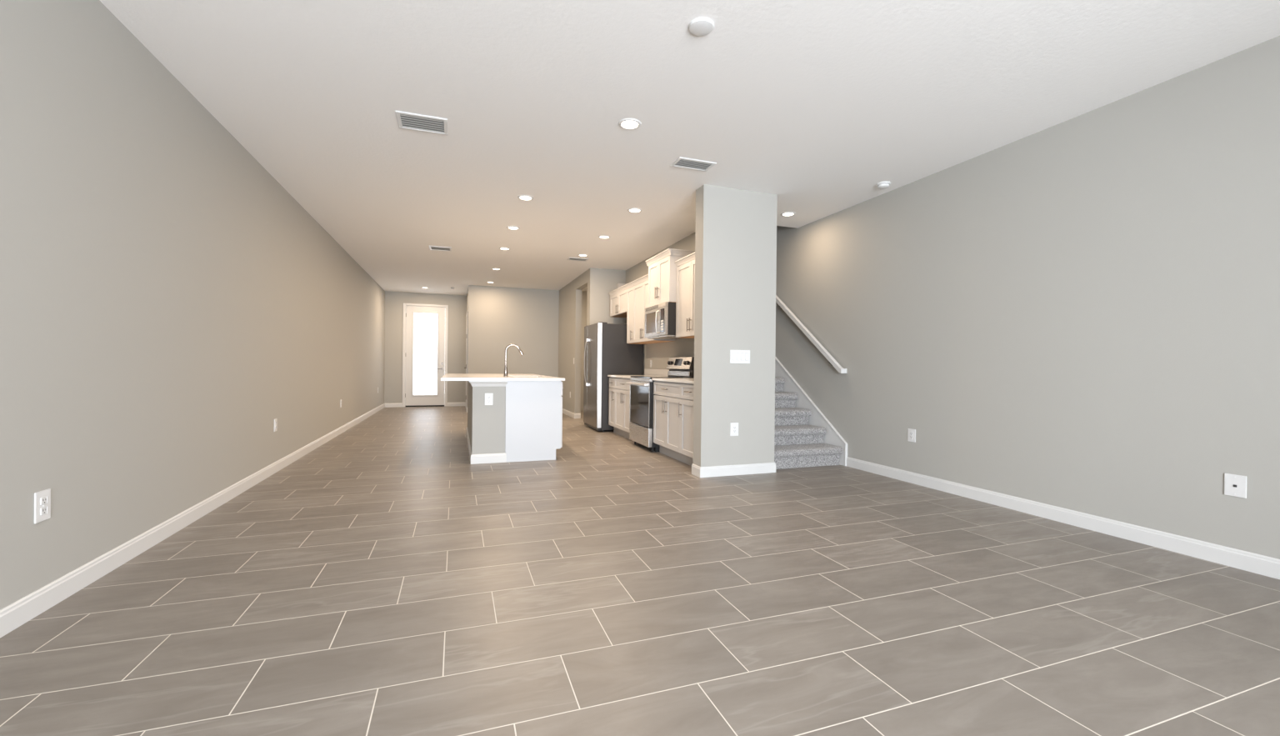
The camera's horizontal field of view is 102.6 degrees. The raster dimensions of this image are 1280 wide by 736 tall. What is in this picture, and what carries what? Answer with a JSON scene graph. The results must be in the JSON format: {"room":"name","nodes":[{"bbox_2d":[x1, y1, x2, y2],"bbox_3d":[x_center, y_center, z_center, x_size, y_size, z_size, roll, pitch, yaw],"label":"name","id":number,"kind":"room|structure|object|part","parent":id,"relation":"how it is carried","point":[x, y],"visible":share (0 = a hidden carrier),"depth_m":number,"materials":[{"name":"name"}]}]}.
{"room":"empty living room","nodes":[
{"label":"empty living room","id":0,"kind":"room"},
{"bbox_2d":[0,0,384,609],"bbox_3d":[-3.380,-0.385,4.481,0.140,2.741,16.120,1,0,-20],"label":"wall","id":1,"kind":"structure","parent":0,"point":[165,300],"depth_m":2.70,"materials":[{"name":"paint"}]},
{"bbox_2d":[34,488,50,523],"bbox_3d":[-2.462,0.568,2.114,0.009,0.125,0.082,1,0,-20],"label":"wall outlet","id":2,"kind":"object","parent":1,"relation":"attached to","point":[42,498],"visible":1,"depth_m":2.11,"materials":[{"name":"white plastic"}]},
{"bbox_2d":[40,506,47,514],"bbox_3d":[-2.460,0.589,2.114,0.004,0.029,0.033,1,0,-20],"label":"receptacle","id":3,"kind":"object","parent":2,"relation":"attached to","point":[43,509],"depth_m":2.12,"materials":[{"name":"grey plastic"}]},
{"bbox_2d":[40,495,47,504],"bbox_3d":[-2.460,0.547,2.114,0.004,0.029,0.033,1,0,-20],"label":"receptacle","id":4,"kind":"object","parent":2,"relation":"attached to","point":[43,498],"depth_m":2.11,"materials":[{"name":"grey plastic"}]},
{"bbox_2d":[0,403,384,637],"bbox_3d":[-3.321,0.937,4.512,0.014,0.098,16.120,1,0,-20],"label":"baseboard","id":5,"kind":"structure","parent":1,"relation":"attached to","point":[20,612],"depth_m":2.67,"materials":[{"name":"white paint"}]},
{"bbox_2d":[274,418,277,431],"bbox_3d":[-3.433,0.538,4.830,0.009,0.118,0.072,1,0,-20],"label":"wall outlet","id":6,"kind":"object","parent":1,"relation":"attached to","point":[275,419],"visible":1,"depth_m":4.82,"materials":[{"name":"white plastic"}]},
{"bbox_2d":[384,290,466,403],"bbox_3d":[-3.456,-0.418,13.088,5.792,2.741,0.140,1,0,-20],"label":"wall","id":7,"kind":"structure","parent":0,"point":[394,301],"depth_m":12.33,"materials":[{"name":"paint"}]},
{"bbox_2d":[405,305,444,406],"bbox_3d":[-5.192,-0.275,12.391,0.878,2.419,0.106,1,0,-20],"label":"door","id":8,"kind":"structure","parent":7,"relation":"in","point":[425,326],"depth_m":12.41,"materials":[{"name":"white paint"}]},
{"bbox_3d":[-5.189,-0.338,12.392,0.596,2.036,0.014,1,0,-20],"label":"glass frame","id":9,"kind":"part","parent":8,"relation":"part of","materials":[{"name":"white glass"}]},
{"bbox_3d":[-5.199,-0.338,12.420,0.540,1.980,0.010,1,0,-20],"label":"pane","id":10,"kind":"part","parent":8,"relation":"part of","materials":[{"name":"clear glass"}]},
{"bbox_2d":[402,303,448,406],"bbox_3d":[-5.208,-0.304,12.453,1.007,2.481,0.158,1,0,-20],"label":"trim","id":11,"kind":"structure","parent":7,"relation":"attached to","point":[405,305],"depth_m":12.29,"materials":[{"name":"white paint"}]},
{"bbox_2d":[385,401,465,407],"bbox_3d":[-5.177,0.888,12.401,1.803,0.098,0.014,1,0,-20],"label":"baseboard","id":12,"kind":"structure","parent":7,"relation":"attached to","point":[463,403],"depth_m":12.22,"materials":[{"name":"white paint"}]},
{"bbox_2d":[466,285,559,377],"bbox_3d":[-3.082,-0.411,12.197,1.955,2.741,1.790,1,0,-20],"label":"wall","id":13,"kind":"structure","parent":0,"point":[499,317],"depth_m":11.34,"materials":[{"name":"paint"}]},
{"bbox_2d":[465,311,468,410],"bbox_3d":[-3.985,-0.151,11.786,0.018,2.206,0.972,1,0,-20],"label":"trim","id":14,"kind":"structure","parent":13,"relation":"attached to","point":[467,312],"depth_m":11.33,"materials":[{"name":"white paint"}]},
{"bbox_2d":[558,267,596,413],"bbox_3d":[-0.581,-0.380,10.670,1.726,2.741,3.050,1,0,-20],"label":"wall","id":15,"kind":"structure","parent":0,"point":[577,307],"depth_m":10.33,"materials":[{"name":"paint"}]},
{"bbox_2d":[562,408,580,418],"bbox_3d":[-1.521,0.931,10.860,0.134,0.098,1.770,1,0,-20],"label":"baseboard","id":16,"kind":"structure","parent":15,"relation":"attached to","point":[569,413],"depth_m":10.25,"materials":[{"name":"white paint"}]},
{"bbox_2d":[596,268,625,324],"bbox_3d":[-0.032,-0.369,9.311,1.606,2.741,0.120,1,0,-20],"label":"wall","id":17,"kind":"structure","parent":0,"point":[607,280],"depth_m":9.04,"materials":[{"name":"paint"}]},
{"bbox_2d":[0,405,1279,735],"bbox_3d":[-0.733,1.069,5.438,5.792,0.120,16.400,1,0,-20],"label":"floor","id":18,"kind":"structure","parent":0,"point":[382,581],"depth_m":2.15,"materials":[{"name":"tile"}]},
{"bbox_2d":[466,380,563,464],"bbox_3d":[-1.714,0.560,6.654,1.020,0.868,2.522,1,0,-20],"label":"kitchen island","id":19,"kind":"object","parent":18,"relation":"on","point":[523,422],"visible":0.81,"depth_m":5.49,"materials":[{"name":"paint"}]},
{"bbox_3d":[-2.011,0.943,6.563,0.362,0.098,2.500,1,0,-20],"label":"skirting","id":20,"kind":"part","parent":19,"relation":"part of","materials":[{"name":"white paint"}]},
{"bbox_3d":[-2.009,0.155,6.546,0.384,0.062,2.522,1,0,-20],"label":"cove moulding","id":21,"kind":"part","parent":19,"relation":"part of","materials":[{"name":"white paint"}]},
{"bbox_2d":[485,393,493,404],"bbox_3d":[-1.590,0.328,5.391,0.082,0.125,0.009,1,0,-20],"label":"wall outlet","id":22,"kind":"object","parent":19,"relation":"attached to","point":[488,397],"visible":1,"depth_m":5.39,"materials":[{"name":"white plastic"}]},
{"bbox_2d":[440,373,564,380],"bbox_3d":[-1.854,0.111,6.624,1.272,0.027,2.578,1,0,-20],"label":"island countertop","id":23,"kind":"structure","parent":19,"relation":"on","point":[447,377],"depth_m":5.61,"materials":[{"name":"white stone"}]},
{"bbox_2d":[503,344,524,376],"bbox_3d":[-1.554,-0.096,6.296,0.243,0.396,0.119,1,0,-20],"label":"tap","id":24,"kind":"object","parent":23,"relation":"on","point":[505,373],"visible":1,"depth_m":6.22,"materials":[{"name":"silver metal"}]},
{"bbox_3d":[-1.559,-0.168,6.260,0.179,0.251,0.025,1,0,-20],"label":"spout","id":25,"kind":"part","parent":24,"relation":"part of","materials":[{"name":"silver metal"}]},
{"bbox_3d":[-1.153,0.570,5.552,0.591,0.868,0.028,1,0,-20],"label":"panel","id":26,"kind":"part","parent":19,"relation":"part of","materials":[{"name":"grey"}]},
{"bbox_3d":[-0.931,0.228,5.853,0.019,0.152,0.391,1,0,-20],"label":"drawer","id":27,"kind":"part","parent":19,"relation":"part of","materials":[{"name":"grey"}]},
{"bbox_3d":[-0.935,0.598,5.854,0.019,0.562,0.391,1,0,-20],"label":"door","id":28,"kind":"part","parent":19,"relation":"part of","materials":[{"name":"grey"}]},
{"bbox_2d":[583,321,643,431],"bbox_3d":[-0.492,0.142,8.489,0.824,1.716,0.914,1,0,-20],"label":"refrigerator","id":29,"kind":"object","parent":18,"relation":"on","point":[607,351],"visible":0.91,"depth_m":8.06,"materials":[{"name":"grey metal"}]},
{"bbox_3d":[-0.895,0.110,8.704,0.066,1.638,0.238,1,0,-20],"label":"door","id":30,"kind":"part","parent":29,"relation":"part of","materials":[{"name":"silver metal"}]},
{"bbox_3d":[-0.898,-0.095,8.514,0.073,0.792,0.032,1,0,-20],"label":"handle","id":31,"kind":"part","parent":29,"relation":"part of","materials":[{"name":"silver metal"}]},
{"bbox_3d":[-0.741,0.113,8.272,0.066,1.638,0.671,1,0,-20],"label":"door","id":32,"kind":"part","parent":29,"relation":"part of","materials":[{"name":"silver metal"}]},
{"bbox_2d":[608,376,619,434],"bbox_3d":[-0.166,0.571,7.900,0.638,0.868,0.309,1,0,-20],"label":"base cabinet","id":33,"kind":"object","parent":18,"relation":"on","point":[612,379],"visible":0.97,"depth_m":7.81,"materials":[{"name":"grey wood"}]},
{"bbox_3d":[-0.420,0.226,7.806,0.019,0.152,0.307,1,0,-20],"label":"drawer","id":34,"kind":"part","parent":33,"relation":"part of","materials":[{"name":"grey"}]},
{"bbox_3d":[-0.424,0.595,7.808,0.019,0.569,0.307,1,0,-20],"label":"door","id":35,"kind":"part","parent":33,"relation":"part of","materials":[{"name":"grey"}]},
{"bbox_2d":[614,377,631,439],"bbox_3d":[0.031,0.575,7.350,0.638,0.868,0.857,1,0,-20],"label":"base cabinet","id":36,"kind":"object","parent":18,"relation":"on","point":[622,422],"visible":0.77,"depth_m":7.32,"materials":[{"name":"grey wood"}]},
{"bbox_3d":[-0.299,0.598,7.460,0.019,0.569,0.426,1,0,-20],"label":"door","id":37,"kind":"part","parent":36,"relation":"part of","materials":[{"name":"grey wood"}]},
{"bbox_3d":[-0.223,0.230,7.256,0.019,0.152,0.855,1,0,-20],"label":"drawer","id":38,"kind":"part","parent":36,"relation":"part of","materials":[{"name":"grey wood"}]},
{"bbox_3d":[-0.155,0.601,7.056,0.019,0.569,0.426,1,0,-20],"label":"door","id":39,"kind":"part","parent":36,"relation":"part of","materials":[{"name":"grey wood"}]},
{"bbox_2d":[607,368,669,378],"bbox_3d":[-0.010,0.077,7.497,0.626,0.127,1.167,1,0,-20],"label":"countertop","id":40,"kind":"structure","parent":36,"relation":"on","point":[647,372],"depth_m":7.62,"materials":[{"name":"white stone"}]},
{"bbox_2d":[625,356,694,451],"bbox_3d":[0.264,0.436,6.582,0.712,1.158,0.736,1,0,-20],"label":"range","id":41,"kind":"object","parent":18,"relation":"on","point":[641,407],"visible":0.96,"depth_m":6.42,"materials":[{"name":"grey metal"}]},
{"bbox_3d":[-0.041,0.200,6.471,0.060,0.023,0.694,1,0,-20],"label":"handle","id":42,"kind":"part","parent":41,"relation":"part of","materials":[{"name":"silver metal"}]},
{"bbox_3d":[-0.014,0.444,6.482,0.008,0.547,0.730,1,0,-20],"label":"door trim","id":43,"kind":"part","parent":41,"relation":"part of","materials":[{"name":"silver metal"}]},
{"bbox_3d":[0.002,0.837,6.491,0.045,0.226,0.730,1,0,-20],"label":"storage drawer","id":44,"kind":"part","parent":41,"relation":"part of","materials":[{"name":"silver metal"}]},
{"bbox_3d":[0.008,0.444,6.490,0.041,0.547,0.730,1,0,-20],"label":"oven door","id":45,"kind":"part","parent":41,"relation":"part of","materials":[{"name":"black glass"}]},
{"bbox_3d":[0.010,0.148,6.488,0.043,0.039,0.734,1,0,-20],"label":"trim","id":46,"kind":"part","parent":41,"relation":"part of","materials":[{"name":"silver metal"}]},
{"bbox_2d":[630,375,693,379],"bbox_3d":[0.269,0.121,6.581,0.577,0.018,0.736,1,0,-20],"label":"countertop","id":47,"kind":"structure","parent":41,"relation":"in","point":[632,377],"depth_m":6.38,"materials":[{"name":"white stone"}]},
{"bbox_3d":[0.499,0.072,6.663,0.016,0.060,0.674,1,0,-20],"label":"vent trim","id":48,"kind":"part","parent":41,"relation":"part of","materials":[{"name":"silver metal"}]},
{"bbox_2d":[653,380,687,464],"bbox_3d":[0.559,0.586,5.874,0.638,0.868,0.787,1,0,-20],"label":"base cabinet","id":49,"kind":"object","parent":18,"relation":"on","point":[667,397],"visible":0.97,"depth_m":5.75,"materials":[{"name":"grey wood"}]},
{"bbox_3d":[0.234,0.609,5.968,0.019,0.569,0.391,1,0,-20],"label":"door","id":50,"kind":"part","parent":49,"relation":"part of","materials":[{"name":"grey wood"}]},
{"bbox_3d":[0.304,0.241,5.781,0.019,0.152,0.785,1,0,-20],"label":"drawer","id":51,"kind":"part","parent":49,"relation":"part of","materials":[{"name":"grey wood"}]},
{"bbox_2d":[651,378,694,383],"bbox_3d":[0.646,0.091,5.661,0.626,0.127,1.240,1,0,-20],"label":"countertop","id":52,"kind":"structure","parent":49,"relation":"on","point":[676,380],"depth_m":5.56,"materials":[{"name":"white stone"}]},
{"bbox_3d":[0.367,0.612,5.597,0.019,0.569,0.391,1,0,-20],"label":"door","id":53,"kind":"part","parent":49,"relation":"part of","materials":[{"name":"grey wood"}]},
{"bbox_2d":[678,382,694,465],"bbox_3d":[0.768,0.591,5.290,0.638,0.868,0.452,1,0,-20],"label":"base cabinet","id":54,"kind":"object","parent":18,"relation":"on","point":[687,389],"visible":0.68,"depth_m":5.27,"materials":[{"name":"white wood"}]},
{"bbox_3d":[0.509,0.615,5.198,0.019,0.569,0.450,1,0,-20],"label":"door","id":55,"kind":"part","parent":54,"relation":"part of","materials":[{"name":"grey wood"}]},
{"bbox_3d":[0.513,0.245,5.197,0.019,0.152,0.450,1,0,-20],"label":"drawer","id":56,"kind":"part","parent":54,"relation":"part of","materials":[{"name":"grey wood"}]},
{"bbox_2d":[774,377,842,469],"bbox_3d":[1.086,-0.321,7.125,0.905,2.683,3.896,1,0,-20],"label":"flight","id":57,"kind":"object","parent":18,"relation":"on","point":[797,443],"visible":0.21,"depth_m":5.58,"materials":[{"name":"grey carpet"}]},
{"bbox_2d":[625,232,694,378],"bbox_3d":[0.520,-1.635,7.189,0.136,5.300,4.230,1,0,-20],"label":"wall","id":58,"kind":"structure","parent":0,"point":[659,353],"depth_m":7.47,"materials":[{"name":"paint"}]},
{"bbox_2d":[608,285,627,317],"bbox_3d":[-0.228,-1.096,8.537,0.355,0.424,0.954,1,0,-20],"label":"upper cabinet","id":59,"kind":"object","parent":58,"relation":"attached to","point":[618,297],"visible":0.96,"depth_m":8.46,"materials":[{"name":"white wood"}]},
{"bbox_3d":[-0.434,-1.068,8.717,0.019,0.352,0.474,1,0,-20],"label":"door","id":60,"kind":"part","parent":59,"relation":"part of","materials":[{"name":"grey wood"}]},
{"bbox_3d":[-0.224,-1.275,8.537,0.350,0.065,0.954,1,0,-20],"label":"crown moulding","id":61,"kind":"part","parent":59,"relation":"part of","materials":[{"name":"grey wood"}]},
{"bbox_3d":[-0.273,-1.065,8.267,0.019,0.352,0.474,1,0,-20],"label":"door","id":62,"kind":"part","parent":59,"relation":"part of","materials":[{"name":"grey wood"}]},
{"bbox_2d":[625,281,649,344],"bbox_3d":[-0.018,-0.840,7.942,0.355,0.926,0.309,1,0,-20],"label":"upper cabinet","id":63,"kind":"object","parent":58,"relation":"attached to","point":[630,286],"visible":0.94,"depth_m":7.92,"materials":[{"name":"grey wood"}]},
{"bbox_3d":[-0.011,-1.271,7.941,0.350,0.065,0.309,1,0,-20],"label":"crown moulding","id":64,"kind":"part","parent":63,"relation":"part of","materials":[{"name":"grey wood"}]},
{"bbox_3d":[-0.143,-0.811,7.898,0.019,0.854,0.307,1,0,-20],"label":"door","id":65,"kind":"part","parent":63,"relation":"part of","materials":[{"name":"grey wood"}]},
{"bbox_2d":[631,274,674,343],"bbox_3d":[0.179,-0.836,7.392,0.355,0.926,0.858,1,0,-20],"label":"upper cabinet","id":66,"kind":"object","parent":58,"relation":"attached to","point":[641,285],"visible":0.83,"depth_m":7.45,"materials":[{"name":"grey wood"}]},
{"bbox_3d":[-0.018,-0.808,7.550,0.019,0.854,0.426,1,0,-20],"label":"door","id":67,"kind":"part","parent":66,"relation":"part of","materials":[{"name":"grey wood"}]},
{"bbox_3d":[0.186,-1.267,7.391,0.350,0.065,0.858,1,0,-20],"label":"crown moulding","id":68,"kind":"part","parent":66,"relation":"part of","materials":[{"name":"grey wood"}]},
{"bbox_3d":[0.126,-0.805,7.145,0.019,0.854,0.426,1,0,-20],"label":"door","id":69,"kind":"part","parent":66,"relation":"part of","materials":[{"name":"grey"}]},
{"bbox_2d":[645,248,694,306],"bbox_3d":[0.410,-1.122,6.622,0.444,0.640,0.806,1,0,-20],"label":"upper cabinet","id":70,"kind":"object","parent":58,"relation":"attached to","point":[662,267],"visible":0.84,"depth_m":6.39,"materials":[{"name":"grey wood"}]},
{"bbox_3d":[0.180,-1.090,6.736,0.019,0.560,0.366,1,0,-20],"label":"door","id":71,"kind":"part","parent":70,"relation":"part of","materials":[{"name":"grey wood"}]},
{"bbox_2d":[645,301,680,339],"bbox_3d":[0.379,-0.593,6.614,0.496,0.414,0.736,1,0,-20],"label":"microwave","id":72,"kind":"object","parent":70,"relation":"attached to","point":[660,319],"visible":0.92,"depth_m":6.38,"materials":[{"name":"grey metal"}]},
{"bbox_3d":[0.167,-0.577,6.647,0.030,0.341,0.532,1,0,-20],"label":"door","id":73,"kind":"part","parent":72,"relation":"part of","materials":[{"name":"silver metal"}]},
{"bbox_3d":[0.213,-0.576,6.412,0.048,0.296,0.018,1,0,-20],"label":"handle","id":74,"kind":"part","parent":72,"relation":"part of","materials":[{"name":"silver metal"}]},
{"bbox_3d":[0.274,-0.586,6.302,0.004,0.288,0.125,1,0,-20],"label":"touch panel","id":75,"kind":"part","parent":72,"relation":"part of","materials":[{"name":"black glass"}]},
{"bbox_3d":[0.291,-0.575,6.300,0.030,0.341,0.200,1,0,-20],"label":"control panel","id":76,"kind":"part","parent":72,"relation":"part of","materials":[{"name":"silver metal"}]},
{"bbox_3d":[0.394,-0.395,6.622,0.383,0.018,0.694,1,0,-20],"label":"plate","id":77,"kind":"part","parent":72,"relation":"part of","materials":[{"name":"silver metal"}]},
{"bbox_3d":[0.305,-1.088,6.389,0.019,0.560,0.366,1,0,-20],"label":"door","id":78,"kind":"part","parent":70,"relation":"part of","materials":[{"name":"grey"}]},
{"bbox_3d":[0.415,-1.405,6.622,0.439,0.073,0.806,1,0,-20],"label":"crown moulding","id":79,"kind":"part","parent":70,"relation":"part of","materials":[{"name":"grey wood"}]},
{"bbox_2d":[674,251,694,338],"bbox_3d":[0.714,-0.825,5.896,0.355,0.926,0.833,1,0,-20],"label":"upper cabinet","id":80,"kind":"object","parent":58,"relation":"attached to","point":[685,297],"visible":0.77,"depth_m":6.00,"materials":[{"name":"grey wood"}]},
{"bbox_3d":[0.519,-0.797,6.048,0.019,0.854,0.414,1,0,-20],"label":"door","id":81,"kind":"part","parent":80,"relation":"part of","materials":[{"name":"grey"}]},
{"bbox_3d":[0.721,-1.256,5.896,0.350,0.065,0.833,1,0,-20],"label":"crown moulding","id":82,"kind":"part","parent":80,"relation":"part of","materials":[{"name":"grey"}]},
{"bbox_3d":[0.659,-0.794,5.655,0.019,0.854,0.414,1,0,-20],"label":"door","id":83,"kind":"part","parent":80,"relation":"part of","materials":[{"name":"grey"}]},
{"bbox_2d":[99,0,1279,295],"bbox_3d":[-0.704,-1.848,5.427,5.792,0.267,16.400,1,0,-20],"label":"ceiling","id":84,"kind":"structure","parent":0,"point":[813,105],"depth_m":3.24,"materials":[{"name":"paint"}]},
{"bbox_2d":[395,110,448,135],"bbox_3d":[-1.537,-1.729,3.627,0.330,0.010,0.260,1,0,-20],"label":"ceiling vent","id":85,"kind":"object","parent":84,"relation":"in","point":[408,121],"visible":1,"depth_m":3.62,"materials":[{"name":"white plastic"}]},
{"bbox_2d":[429,245,451,251],"bbox_3d":[-2.938,-1.758,7.549,0.307,0.010,0.260,1,0,-20],"label":"ceiling vent","id":86,"kind":"object","parent":84,"relation":"in","point":[431,247],"visible":1,"depth_m":7.55,"materials":[{"name":"white plastic"}]},
{"bbox_2d":[499,247,509,249],"bbox_3d":[-1.986,-1.748,7.518,0.162,0.010,0.162,1,0,-20],"label":"recessed light","id":87,"kind":"object","parent":84,"relation":"in","point":[502,248],"visible":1,"depth_m":7.51,"materials":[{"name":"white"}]},
{"bbox_2d":[506,225,519,229],"bbox_3d":[-1.576,-1.739,6.369,0.162,0.010,0.162,1,0,-20],"label":"recessed light","id":88,"kind":"object","parent":84,"relation":"in","point":[513,227],"visible":1,"depth_m":6.36,"materials":[{"name":"white plastic"}]},
{"bbox_2d":[517,195,534,200],"bbox_3d":[-1.164,-1.731,5.219,0.162,0.010,0.162,1,0,-20],"label":"recessed light","id":89,"kind":"object","parent":84,"relation":"in","point":[527,197],"visible":1,"depth_m":5.21,"materials":[{"name":"white plastic"}]},
{"bbox_2d":[566,256,589,261],"bbox_3d":[-0.996,-1.740,8.217,0.320,0.010,0.210,1,0,-20],"label":"ceiling vent","id":90,"kind":"object","parent":84,"relation":"in","point":[569,257],"visible":1,"depth_m":8.21,"materials":[{"name":"white plastic"}]},
{"bbox_2d":[577,254,588,256],"bbox_3d":[-0.881,-1.738,7.911,0.162,0.010,0.162,1,0,-20],"label":"recessed light","id":91,"kind":"object","parent":84,"relation":"in","point":[580,255],"visible":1,"depth_m":7.91,"materials":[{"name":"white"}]},
{"bbox_2d":[598,235,609,238],"bbox_3d":[-0.473,-1.730,6.774,0.162,0.010,0.162,1,0,-20],"label":"recessed light","id":92,"kind":"object","parent":84,"relation":"in","point":[600,236],"visible":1,"depth_m":6.76,"materials":[{"name":"white plastic"}]},
{"bbox_2d":[618,118,641,129],"bbox_3d":[-0.072,-1.714,3.607,0.162,0.010,0.162,1,0,-20],"label":"recessed light","id":93,"kind":"object","parent":84,"relation":"in","point":[626,123],"visible":1,"depth_m":3.60,"materials":[{"name":"white plastic"}]},
{"bbox_2d":[627,207,641,212],"bbox_3d":[-0.058,-1.721,5.602,0.162,0.010,0.162,1,0,-20],"label":"recessed light","id":94,"kind":"object","parent":84,"relation":"in","point":[632,209],"visible":1,"depth_m":5.59,"materials":[{"name":"white plastic"}]},
{"bbox_2d":[670,156,716,171],"bbox_3d":[0.448,-1.711,4.313,0.340,0.010,0.195,1,0,-20],"label":"ceiling vent","id":95,"kind":"object","parent":84,"relation":"in","point":[682,162],"visible":1,"depth_m":4.31,"materials":[{"name":"white plastic"}]},
{"bbox_2d":[780,211,795,216],"bbox_3d":[1.642,-1.704,5.681,0.162,0.010,0.162,1,0,-20],"label":"recessed light","id":96,"kind":"object","parent":84,"relation":"in","point":[786,213],"visible":1,"depth_m":5.66,"materials":[{"name":"white plastic"}]},
{"bbox_2d":[875,181,890,189],"bbox_3d":[2.244,-1.679,4.725,0.120,0.041,0.120,1,0,-20],"label":"smoke detector","id":97,"kind":"object","parent":84,"relation":"attached to","point":[882,185],"visible":1,"depth_m":4.69,"materials":[{"name":"white plastic"}]},
{"bbox_2d":[693,184,777,466],"bbox_3d":[0.933,-0.343,5.009,0.805,2.741,0.170,1,0,-20],"label":"wall","id":98,"kind":"structure","parent":0,"point":[736,230],"depth_m":4.92,"materials":[{"name":"paint"}]},
{"bbox_2d":[691,462,775,477],"bbox_3d":[0.922,0.978,5.008,0.833,0.098,0.184,1,0,-20],"label":"baseboard","id":99,"kind":"structure","parent":98,"relation":"attached to","point":[765,467],"depth_m":4.91,"materials":[{"name":"white paint"}]},
{"bbox_2d":[730,422,738,435],"bbox_3d":[0.905,0.588,4.911,0.088,0.126,0.009,1,0,-20],"label":"wall outlet","id":100,"kind":"object","parent":98,"relation":"attached to","point":[733,426],"visible":1,"depth_m":4.91,"materials":[{"name":"white plastic"}]},
{"bbox_2d":[730,350,749,363],"bbox_3d":[0.958,-0.108,4.924,0.211,0.123,0.012,1,0,-20],"label":"light switch","id":101,"kind":"object","parent":98,"relation":"attached to","point":[736,356],"visible":1,"depth_m":4.92,"materials":[{"name":"white plastic"}]},
{"bbox_2d":[775,35,1279,559],"bbox_3d":[1.955,-1.617,6.380,0.140,5.300,16.120,1,0,-20],"label":"wall","id":102,"kind":"structure","parent":0,"point":[1081,313],"depth_m":3.37,"materials":[{"name":"paint"}]},
{"bbox_2d":[775,355,847,465],"bbox_3d":[1.570,-0.425,7.178,0.028,2.902,3.735,1,0,-20],"label":"trim","id":103,"kind":"structure","parent":102,"relation":"attached to","point":[832,437],"depth_m":5.93,"materials":[{"name":"white paint"}]},
{"bbox_2d":[775,295,846,373],"bbox_3d":[1.569,-1.356,7.128,0.079,2.799,3.615,1,0,-20],"label":"handrail","id":104,"kind":"object","parent":102,"relation":"attached to","point":[832,362],"visible":0.52,"depth_m":5.89,"materials":[{"name":"white paint"}]},
{"bbox_2d":[907,428,915,442],"bbox_3d":[2.471,0.613,4.662,0.009,0.118,0.082,1,0,-20],"label":"wall outlet","id":105,"kind":"object","parent":102,"relation":"attached to","point":[911,432],"visible":1,"depth_m":4.66,"materials":[{"name":"white plastic"}]},
{"bbox_2d":[910,431,913,439],"bbox_3d":[2.469,0.613,4.661,0.004,0.066,0.033,1,0,-20],"label":"receptacle","id":106,"kind":"object","parent":105,"relation":"attached to","point":[911,432],"depth_m":4.66,"materials":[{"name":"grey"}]},
{"bbox_2d":[846,456,1279,579],"bbox_3d":[3.381,1.015,2.101,0.014,0.098,7.065,1,0,-20],"label":"baseboard","id":107,"kind":"structure","parent":102,"relation":"attached to","point":[1243,560],"depth_m":3.28,"materials":[{"name":"white paint"}]},
{"bbox_2d":[1224,473,1246,498],"bbox_3d":[3.164,0.625,2.724,0.008,0.116,0.082,1,0,-20],"label":"cable plate","id":108,"kind":"object","parent":102,"relation":"attached to","point":[1235,485],"visible":1,"depth_m":2.72,"materials":[{"name":"white plastic"}]}
]}

